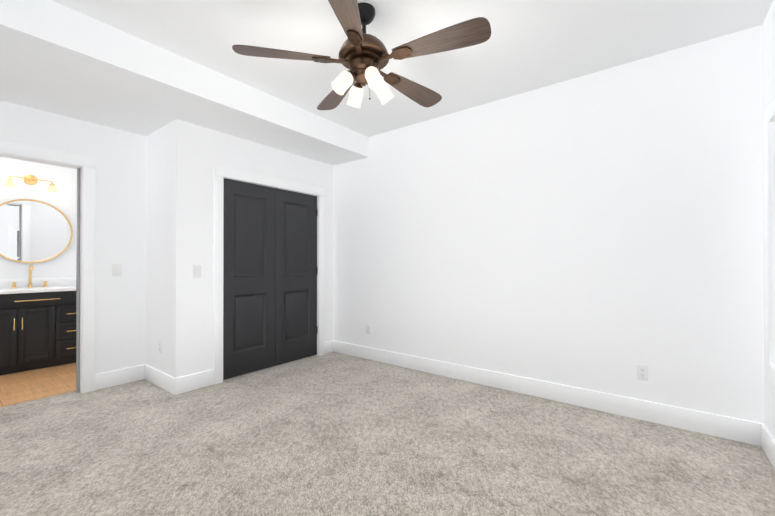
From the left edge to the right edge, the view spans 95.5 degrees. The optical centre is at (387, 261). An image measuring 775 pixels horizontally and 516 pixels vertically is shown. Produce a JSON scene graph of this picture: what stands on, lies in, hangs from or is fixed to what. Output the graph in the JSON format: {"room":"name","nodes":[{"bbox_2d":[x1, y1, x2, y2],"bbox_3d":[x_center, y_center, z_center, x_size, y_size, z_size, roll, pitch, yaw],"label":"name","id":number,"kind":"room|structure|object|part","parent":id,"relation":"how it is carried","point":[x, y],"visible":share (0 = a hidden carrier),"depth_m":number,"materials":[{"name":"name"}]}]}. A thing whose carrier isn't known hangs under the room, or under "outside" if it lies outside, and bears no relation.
{"room":"empty bedroom","nodes":[
{"label":"empty bedroom","id":0,"kind":"room"},
{"bbox_2d":[0,362,75,406],"bbox_3d":[-3.923,1.260,3.434,1.800,0.100,2.050,0,0,38],"label":"floor","id":1,"kind":"structure","parent":0,"point":[24,386],"depth_m":3.46,"materials":[{"name":"brown wood"}]},
{"bbox_2d":[0,290,75,374],"bbox_3d":[-4.259,0.778,3.796,0.580,0.865,1.872,0,0,38],"label":"bathroom vanity","id":2,"kind":"object","parent":1,"relation":"on","point":[37,325],"depth_m":3.89,"materials":[{"name":"black painted wood"},{"name":"white marble"},{"name":"brushed brass"}]},
{"bbox_2d":[0,286,75,293],"bbox_3d":[-4.266,0.328,3.797,0.572,0.035,1.882,0,0,38],"label":"countertop","id":3,"kind":"structure","parent":2,"relation":"on","point":[7,289],"depth_m":4.00,"materials":[{"name":"white stone"}]},
{"bbox_2d":[11,265,47,287],"bbox_3d":[-4.189,0.177,4.134,0.165,0.268,0.309,0,0,38],"label":"faucet","id":4,"kind":"object","parent":3,"relation":"on","point":[31,268],"visible":1,"depth_m":4.16,"materials":[{"name":"gold metal"}]},
{"bbox_2d":[0,100,143,373],"bbox_3d":[-3.119,-0.167,2.909,0.120,2.750,1.890,0,0,38],"label":"wall","id":5,"kind":"structure","parent":0,"point":[119,154],"depth_m":3.46,"materials":[{"name":"white paint"}]},
{"bbox_2d":[3,175,57,192],"bbox_3d":[-4.248,-0.946,4.196,0.125,0.187,0.460,0,0,38],"label":"sconce","id":6,"kind":"object","parent":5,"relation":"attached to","point":[27,179],"visible":1,"depth_m":4.21,"materials":[{"name":"gold metal"}]},
{"bbox_2d":[0,199,72,262],"bbox_3d":[-4.283,-0.358,4.221,0.028,0.766,0.766,0,0,38],"label":"mirror","id":7,"kind":"object","parent":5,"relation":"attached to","point":[34,231],"visible":0.98,"depth_m":4.23,"materials":[{"name":"gold metal"}]},
{"bbox_2d":[0,278,75,289],"bbox_3d":[-4.484,0.261,3.965,0.020,0.100,1.882,0,0,38],"label":"backsplash","id":8,"kind":"structure","parent":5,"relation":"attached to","point":[51,281],"depth_m":4.29,"materials":[{"name":"white stone"}]},
{"bbox_2d":[0,140,95,392],"bbox_3d":[-3.096,0.120,2.935,0.163,2.175,1.000,0,0,38],"label":"door frame","id":9,"kind":"structure","parent":5,"relation":"attached to","point":[86,165],"depth_m":3.23,"materials":[{"name":"white paint"}]},
{"bbox_2d":[76,168,79,391],"bbox_3d":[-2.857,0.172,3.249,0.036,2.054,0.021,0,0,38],"label":"pocket door","id":10,"kind":"structure","parent":5,"relation":"in","point":[78,295],"depth_m":3.24,"materials":[{"name":"grey paint"}]},
{"bbox_2d":[113,264,121,275],"bbox_3d":[-2.635,0.089,3.430,0.010,0.117,0.072,0,0,38],"label":"light switch","id":11,"kind":"object","parent":5,"relation":"attached to","point":[117,269],"visible":1,"depth_m":3.43,"materials":[{"name":"white plastic"}]},
{"bbox_2d":[95,365,142,389],"bbox_3d":[-2.623,1.134,3.435,0.019,0.150,0.384,0,0,38],"label":"baseboard","id":12,"kind":"structure","parent":5,"relation":"attached to","point":[103,380],"depth_m":3.43,"materials":[{"name":"white paint"}]},
{"bbox_2d":[144,119,195,377],"bbox_3d":[-2.863,-0.163,4.005,2.490,2.750,0.140,0,0,38],"label":"wall","id":13,"kind":"structure","parent":0,"point":[169,151],"depth_m":3.30,"materials":[{"name":"white paint"}]},
{"bbox_2d":[159,340,161,352],"bbox_3d":[-2.191,0.824,3.390,0.072,0.117,0.010,0,0,38],"label":"outlet","id":14,"kind":"object","parent":13,"relation":"attached to","point":[160,346],"visible":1,"depth_m":3.38,"materials":[{"name":"white plastic"}]},
{"bbox_2d":[143,364,178,394],"bbox_3d":[-2.203,1.134,3.394,0.736,0.150,0.016,0,0,38],"label":"baseboard","id":15,"kind":"structure","parent":13,"relation":"attached to","point":[160,379],"depth_m":3.34,"materials":[{"name":"white paint"}]},
{"bbox_2d":[196,125,331,372],"bbox_3d":[-1.332,-0.163,4.051,0.120,2.750,1.800,0,0,38],"label":"wall","id":16,"kind":"structure","parent":0,"point":[213,147],"depth_m":3.53,"materials":[{"name":"white paint"}]},
{"bbox_2d":[179,369,213,393],"bbox_3d":[-1.804,1.134,3.325,0.019,0.150,0.320,0,0,38],"label":"baseboard","id":17,"kind":"structure","parent":16,"relation":"attached to","point":[187,383],"depth_m":3.31,"materials":[{"name":"white paint"}]},
{"bbox_2d":[193,265,200,277],"bbox_3d":[-1.802,0.099,3.332,0.010,0.117,0.072,0,0,38],"label":"light switch","id":18,"kind":"object","parent":16,"relation":"attached to","point":[196,271],"visible":1,"depth_m":3.33,"materials":[{"name":"white plastic"}]},
{"bbox_2d":[213,165,323,384],"bbox_3d":[-1.314,0.134,4.056,0.143,2.155,1.432,0,0,38],"label":"door frame","id":19,"kind":"structure","parent":16,"relation":"attached to","point":[221,173],"depth_m":3.55,"materials":[{"name":"white paint"}]},
{"bbox_2d":[223,179,317,379],"bbox_3d":[-1.295,0.183,4.042,0.044,2.034,1.251,0,0,38],"label":"closet doors","id":20,"kind":"structure","parent":16,"relation":"in","point":[270,270],"depth_m":3.95,"materials":[{"name":"black wood"}]},
{"bbox_2d":[0,352,774,515],"bbox_3d":[-1.306,1.257,2.727,6.810,0.100,4.120,0,0,38],"label":"floor carpet","id":21,"kind":"object","parent":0,"point":[333,434],"visible":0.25,"depth_m":2.19,"materials":[{"name":"beige carpet"}]},
{"bbox_2d":[52,0,772,136],"bbox_3d":[-1.306,-1.603,2.737,6.810,0.120,4.120,0,0,38],"label":"ceiling","id":22,"kind":"structure","parent":0,"point":[528,45],"depth_m":2.43,"materials":[{"name":"white paint"}]},
{"bbox_2d":[0,0,367,165],"bbox_3d":[-1.952,-1.416,3.233,1.340,0.250,3.880,0,0,38],"label":"soffit beam","id":23,"kind":"structure","parent":22,"relation":"attached to","point":[58,58],"depth_m":2.71,"materials":[{"name":"white paint"}]},
{"bbox_2d":[232,0,490,109],"bbox_3d":[-0.104,-1.270,2.191,1.456,0.551,1.433,0,0,38],"label":"ceiling fan","id":24,"kind":"object","parent":22,"relation":"hanging from","point":[364,57],"visible":1,"depth_m":2.07,"materials":[{"name":"brown wood"}]},
{"label":"blade","id":25,"kind":"part","parent":24,"relation":"part of","materials":[{"name":"brown wood"}]},
{"bbox_3d":[-0.376,-1.221,2.594,0.163,0.006,0.555,-15,7,-28],"label":"blade","id":26,"kind":"part","parent":24,"relation":"part of","materials":[{"name":"brown wood"}]},
{"bbox_3d":[-0.207,-1.224,1.692,0.163,0.006,0.555,13,2,7],"label":"blade","id":27,"kind":"part","parent":24,"relation":"part of","materials":[{"name":"brown wood"}]},
{"bbox_3d":[-0.145,-1.067,2.170,0.386,0.139,0.386,0,0,38],"label":"lamp shade","id":28,"kind":"part","parent":24,"relation":"part of","materials":[{"name":"white glass"}]},
{"bbox_3d":[0.186,-1.221,2.522,0.163,0.006,0.555,-18,-12,42],"label":"blade","id":29,"kind":"part","parent":24,"relation":"part of","materials":[{"name":"brown wood"}]},
{"bbox_3d":[0.291,-1.224,1.964,0.555,0.006,0.163,0,-13,26],"label":"blade","id":30,"kind":"part","parent":24,"relation":"part of","materials":[{"name":"brown wood"}]},
{"bbox_2d":[332,25,759,422],"bbox_3d":[-0.087,-0.162,4.317,6.810,2.750,0.120,0,0,38],"label":"wall","id":31,"kind":"structure","parent":0,"point":[604,230],"depth_m":2.92,"materials":[{"name":"white paint"}]},
{"bbox_2d":[366,324,370,333],"bbox_3d":[-0.233,0.843,4.345,0.072,0.117,0.010,0,0,38],"label":"electrical outlet","id":32,"kind":"object","parent":31,"relation":"attached to","point":[368,329],"visible":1,"depth_m":4.34,"materials":[{"name":"white plastic"}]},
{"bbox_2d":[331,340,763,444],"bbox_3d":[0.853,1.135,3.501,4.010,0.150,0.019,0,0,38],"label":"baseboard","id":33,"kind":"structure","parent":31,"relation":"attached to","point":[742,430],"depth_m":2.93,"materials":[{"name":"white paint"}]},
{"bbox_2d":[637,364,647,380],"bbox_3d":[1.939,0.847,2.674,0.072,0.117,0.010,0,0,38],"label":"electrical outlet","id":34,"kind":"object","parent":31,"relation":"attached to","point":[642,372],"visible":1,"depth_m":2.67,"materials":[{"name":"white plastic"}]},
{"bbox_2d":[760,0,774,439],"bbox_3d":[1.336,-0.175,0.713,0.160,2.750,3.840,0,0,38],"label":"wall","id":35,"kind":"structure","parent":0,"point":[767,30],"depth_m":2.27,"materials":[{"name":"white paint"}]},
{"bbox_2d":[755,422,774,469],"bbox_3d":[1.255,1.125,0.751,0.019,0.150,3.810,0,0,38],"label":"baseboard","id":36,"kind":"structure","parent":35,"relation":"attached to","point":[763,438],"depth_m":2.19,"materials":[{"name":"white paint"}]},
{"bbox_2d":[764,98,774,385],"bbox_3d":[1.807,-0.108,1.322,0.216,1.630,2.010,0,0,38],"label":"window frame","id":37,"kind":"structure","parent":35,"relation":"attached to","point":[769,137],"depth_m":2.10,"materials":[{"name":"white paint"}]}
]}

